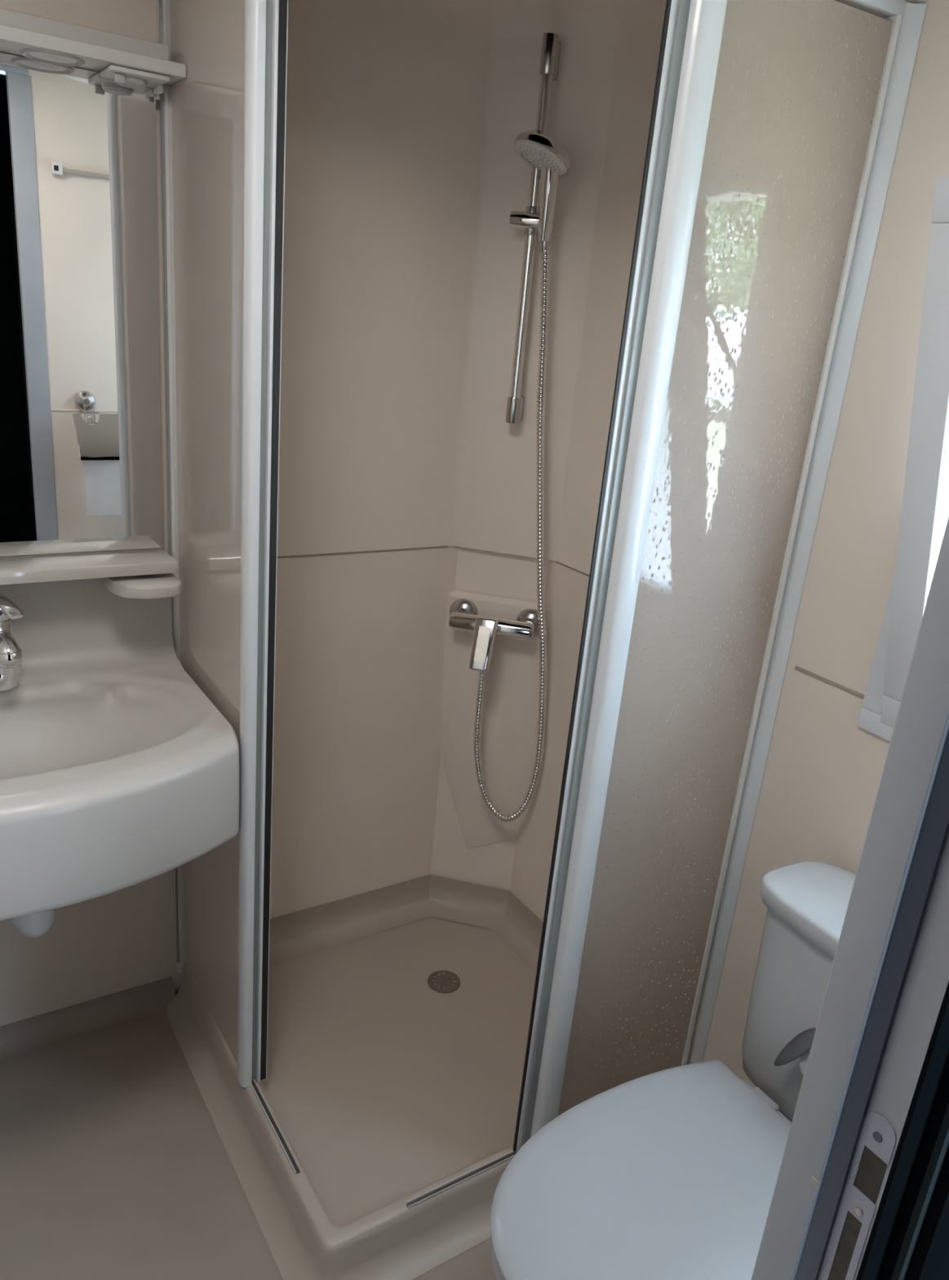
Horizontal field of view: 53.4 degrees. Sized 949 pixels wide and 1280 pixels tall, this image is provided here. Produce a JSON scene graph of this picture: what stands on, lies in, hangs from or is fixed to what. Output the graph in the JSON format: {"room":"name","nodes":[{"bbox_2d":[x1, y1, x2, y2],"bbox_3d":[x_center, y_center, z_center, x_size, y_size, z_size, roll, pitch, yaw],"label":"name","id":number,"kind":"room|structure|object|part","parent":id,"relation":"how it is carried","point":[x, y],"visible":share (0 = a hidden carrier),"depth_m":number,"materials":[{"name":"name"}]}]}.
{"room":"bathroom","nodes":[
{"label":"bathroom","id":0,"kind":"room"},
{"bbox_2d":[0,0,182,1026],"bbox_3d":[-0.872,-0.209,1.607,0.720,2.200,0.040,-7,23,-32],"label":"wall","id":1,"kind":"structure","parent":0,"point":[124,939],"depth_m":1.96,"materials":[{"name":"beige plastic"}]},
{"bbox_2d":[0,52,164,556],"bbox_3d":[-0.815,-0.504,1.488,0.624,0.769,0.014,-7,23,-32],"label":"wall mirror","id":2,"kind":"object","parent":1,"relation":"attached to","point":[82,457],"visible":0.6,"depth_m":1.57,"materials":[{"name":"silver"}]},
{"bbox_2d":[0,976,175,1060],"bbox_3d":[-0.940,0.816,1.932,0.650,0.045,0.045,-7,23,-32],"label":"baseboard","id":3,"kind":"structure","parent":1,"relation":"attached to","point":[28,1034],"depth_m":2.01,"materials":[{"name":"beige plastic"}]},
{"bbox_2d":[0,547,177,585],"bbox_3d":[-0.821,-0.114,1.573,0.620,0.021,0.102,-7,23,-32],"label":"shelf","id":4,"kind":"object","parent":1,"relation":"attached to","point":[116,563],"visible":1,"depth_m":1.64,"materials":[{"name":"white plastic"}]},
{"bbox_2d":[0,7,186,99],"bbox_3d":[-0.745,-0.865,1.327,0.647,0.077,0.105,-7,23,-32],"label":"lamp","id":5,"kind":"object","parent":1,"relation":"attached to","point":[135,63],"visible":1,"depth_m":1.41,"materials":[{"name":"white plastic"}]},
{"bbox_3d":[-0.746,-0.862,1.328,0.647,0.018,0.105,-7,23,-32],"label":"canopy plate","id":6,"kind":"part","parent":5,"relation":"part of","materials":[{"name":"white plastic"}]},
{"bbox_2d":[113,74,147,88],"bbox_3d":[-0.534,-0.866,1.466,0.050,0.010,0.050,-7,23,-32],"label":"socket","id":7,"kind":"object","parent":5,"relation":"attached to","point":[131,81],"depth_m":1.45,"materials":[{"name":"white plastic"}]},
{"bbox_2d":[0,577,239,937],"bbox_3d":[-0.741,0.240,1.530,0.632,0.579,0.511,-7,23,-32],"label":"washbasin","id":8,"kind":"object","parent":1,"relation":"attached to","point":[118,771],"visible":0.98,"depth_m":1.56,"materials":[{"name":"white ceramic"}]},
{"bbox_2d":[0,594,23,691],"bbox_3d":[-0.804,0.009,1.594,0.072,0.175,0.159,-7,23,-32],"label":"tap","id":9,"kind":"object","parent":8,"relation":"on","point":[11,655],"visible":1,"depth_m":1.55,"materials":[{"name":"silver metal"}]},
{"bbox_3d":[-0.790,0.011,1.577,0.042,0.052,0.109,-9,24,-35],"label":"spout","id":10,"kind":"part","parent":9,"relation":"part of","materials":[{"name":"silver metal"}]},
{"bbox_3d":[-0.788,-0.059,1.566,0.034,0.027,0.128,-12,26,-41],"label":"lever","id":11,"kind":"part","parent":9,"relation":"part of","materials":[{"name":"silver metal"}]},
{"bbox_2d":[101,573,182,599],"bbox_3d":[-0.596,-0.102,1.694,0.114,0.022,0.130,-7,23,-32],"label":"soap ledge","id":12,"kind":"object","parent":1,"relation":"attached to","point":[156,586],"visible":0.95,"depth_m":1.66,"materials":[{"name":"beige plastic"}]},
{"bbox_2d":[0,991,497,1279],"bbox_3d":[-0.225,1.048,1.609,1.540,0.050,1.545,-7,23,-32],"label":"floor","id":13,"kind":"structure","parent":0,"point":[115,1163],"depth_m":1.69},
{"bbox_2d":[166,875,543,1279],"bbox_3d":[-0.123,0.831,1.987,0.842,0.124,0.844,-7,23,-32],"label":"shower tray","id":14,"kind":"object","parent":13,"relation":"on","point":[399,1015],"visible":0.79,"depth_m":1.91,"materials":[{"name":"plastic"}]},
{"bbox_2d":[156,0,927,1208],"bbox_3d":[-0.029,-0.061,1.693,0.802,1.894,0.822,-7,23,-32],"label":"shower enclosure","id":15,"kind":"object","parent":14,"relation":"on","point":[775,125],"visible":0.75,"depth_m":1.43,"materials":[{"name":"clear glass"}]},
{"bbox_3d":[-0.465,-0.096,1.655,0.004,1.822,0.383,-7,23,-32],"label":"fixed panel","id":16,"kind":"part","parent":15,"relation":"part of","materials":[{"name":"beige plastic"}]},
{"bbox_3d":[0.356,0.035,1.502,0.331,1.823,0.004,-7,23,-31],"label":"fixed panel","id":17,"kind":"part","parent":15,"relation":"part of","materials":[{"name":"clear glass"}]},
{"bbox_3d":[0.508,0.026,1.594,0.023,1.891,0.037,-7,23,-32],"label":"wall post","id":18,"kind":"part","parent":15,"relation":"part of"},
{"bbox_3d":[0.258,-0.820,1.092,0.795,0.020,0.036,-7,23,-32],"label":"rail","id":19,"kind":"part","parent":15,"relation":"part of","materials":[{"name":"white metal"}]},
{"bbox_2d":[490,861,856,1279],"bbox_3d":[0.352,0.791,1.318,0.734,0.724,0.422,-7,23,-32],"label":"toilet","id":20,"kind":"object","parent":13,"relation":"on","point":[670,1174],"visible":0.66,"depth_m":1.29,"materials":[{"name":"white ceramic"}]},
{"bbox_3d":[0.259,0.742,1.234,0.497,0.030,0.386,-7,23,-32],"label":"lid","id":21,"kind":"part","parent":20,"relation":"part of","materials":[{"name":"white plastic"}]},
{"bbox_3d":[0.478,0.606,1.399,0.009,0.108,0.057,-7,23,-32],"label":"flush lever","id":22,"kind":"part","parent":20,"relation":"part of","materials":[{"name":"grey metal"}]},
{"bbox_3d":[0.612,0.441,1.350,0.187,0.042,0.422,-7,23,-32],"label":"cistern lid","id":23,"kind":"part","parent":20,"relation":"part of","materials":[{"name":"white ceramic"}]},
{"bbox_2d":[270,546,589,922],"bbox_3d":[-0.062,0.401,1.904,0.825,1.000,0.840,-7,23,-32],"label":"wall","id":24,"kind":"structure","parent":0,"point":[375,786],"depth_m":2.19,"materials":[{"name":"beige plastic"}]},
{"bbox_2d":[448,598,546,672],"bbox_3d":[0.034,-0.004,2.107,0.226,0.119,0.148,9,20,10],"label":"shower mixer","id":25,"kind":"object","parent":24,"relation":"attached to","point":[464,613],"visible":0.98,"depth_m":2.10,"materials":[{"name":"silver metal"}]},
{"bbox_3d":[0.019,0.010,2.071,0.051,0.113,0.066,9,20,10],"label":"lever","id":26,"kind":"part","parent":25,"relation":"part of","materials":[{"name":"silver metal"}]},
{"bbox_2d":[473,240,550,822],"bbox_3d":[0.114,-0.178,2.049,0.174,1.302,0.028,10,20,12],"label":"shower hose","id":27,"kind":"object","parent":25,"relation":"attached to","point":[544,246],"visible":0.94,"depth_m":2.06,"materials":[{"name":"silver metal"}]},
{"bbox_2d":[277,0,919,576],"bbox_3d":[0.025,-0.628,1.529,0.855,1.202,0.850,-7,23,-32],"label":"wall","id":28,"kind":"structure","parent":0,"point":[406,175],"depth_m":1.86,"materials":[{"name":"beige plastic"}]},
{"bbox_2d":[505,32,561,423],"bbox_3d":[0.112,-0.793,1.876,0.082,0.707,0.070,9,20,10],"label":"shower rail","id":29,"kind":"object","parent":28,"relation":"attached to","point":[528,220],"visible":0.91,"depth_m":1.84,"materials":[{"name":"silver metal"}]},
{"bbox_2d":[514,129,570,241],"bbox_3d":[0.122,-0.850,1.771,0.110,0.182,0.115,-7,23,-32],"label":"handset","id":30,"kind":"object","parent":29,"relation":"attached to","point":[540,149],"visible":1,"depth_m":1.75,"materials":[{"name":"silver metal"}]},
{"bbox_3d":[0.123,-0.895,1.753,0.100,0.047,0.109,-7,23,-32],"label":"plate","id":31,"kind":"part","parent":30,"relation":"part of","materials":[{"name":"white plastic"}]},
{"bbox_3d":[0.140,-0.846,1.795,0.033,0.160,0.057,11,20,16],"label":"handle","id":32,"kind":"part","parent":30,"relation":"part of","materials":[{"name":"silver metal"}]},
{"bbox_2d":[702,0,948,1087],"bbox_3d":[0.753,0.059,1.279,0.045,2.200,0.785,-7,23,-32],"label":"wall","id":33,"kind":"structure","parent":0,"point":[823,773],"depth_m":1.47,"materials":[{"name":"beige plastic"}]},
{"bbox_2d":[795,665,865,698],"bbox_3d":[0.713,0.153,1.318,0.003,0.006,0.662,-7,23,-32],"label":"trim","id":34,"kind":"structure","parent":33,"relation":"attached to","point":[797,668],"depth_m":1.52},
{"bbox_2d":[857,176,948,741],"bbox_3d":[0.721,-0.169,1.130,0.239,0.822,0.477,-7,23,-32],"label":"window","id":35,"kind":"structure","parent":33,"relation":"in","point":[925,515],"depth_m":1.26,"materials":[{"name":"white plastic"}]},
{"bbox_3d":[0.792,-0.178,1.175,0.070,0.822,0.477,-7,23,-32],"label":"frame","id":36,"kind":"part","parent":35,"relation":"part of","materials":[{"name":"white plastic"}]},
{"bbox_3d":[0.712,-0.155,1.130,0.206,0.720,0.397,-7,23,-32],"label":"sash","id":37,"kind":"part","parent":35,"relation":"part of","materials":[{"name":"white plastic"}]},
{"bbox_3d":[0.714,-0.154,1.126,0.150,0.627,0.317,-7,23,-32],"label":"pane","id":38,"kind":"part","parent":35,"relation":"part of","materials":[{"name":"clear glass"}]},
{"bbox_2d":[916,0,930,2],"bbox_3d":[-0.029,-0.917,0.901,1.460,0.235,1.505,-7,23,-32],"label":"ceiling","id":39,"kind":"structure","parent":0,"point":[919,1],"depth_m":1.28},
{"bbox_2d":[905,1147,948,1279],"bbox_3d":[-0.246,0.325,0.254,2.780,2.200,0.078,-7,23,-32],"label":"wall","id":40,"kind":"structure","parent":0,"point":[930,1260],"depth_m":0.59,"materials":[{"name":"black"}]},
{"bbox_3d":[0.305,0.252,0.610,1.460,2.200,0.065,-7,23,-32],"label":"wall","id":41,"kind":"structure","parent":0,"visible":0},
{"bbox_2d":[751,515,948,1279],"bbox_3d":[-0.018,0.372,0.438,0.704,2.029,0.076,-7,23,-32],"label":"door","id":42,"kind":"structure","parent":41,"relation":"in","point":[868,1144],"depth_m":0.56,"materials":[{"name":"metal"}]},
{"bbox_3d":[0.239,0.379,0.603,0.001,0.193,0.021,-7,23,-32],"label":"strike plate","id":43,"kind":"part","parent":42,"relation":"part of","materials":[{"name":"metal"}]},
{"bbox_3d":[0.278,0.356,0.589,0.008,2.011,0.004,-7,23,-32],"label":"casing","id":44,"kind":"part","parent":42,"relation":"part of","materials":[{"name":"black metal"}]}
]}

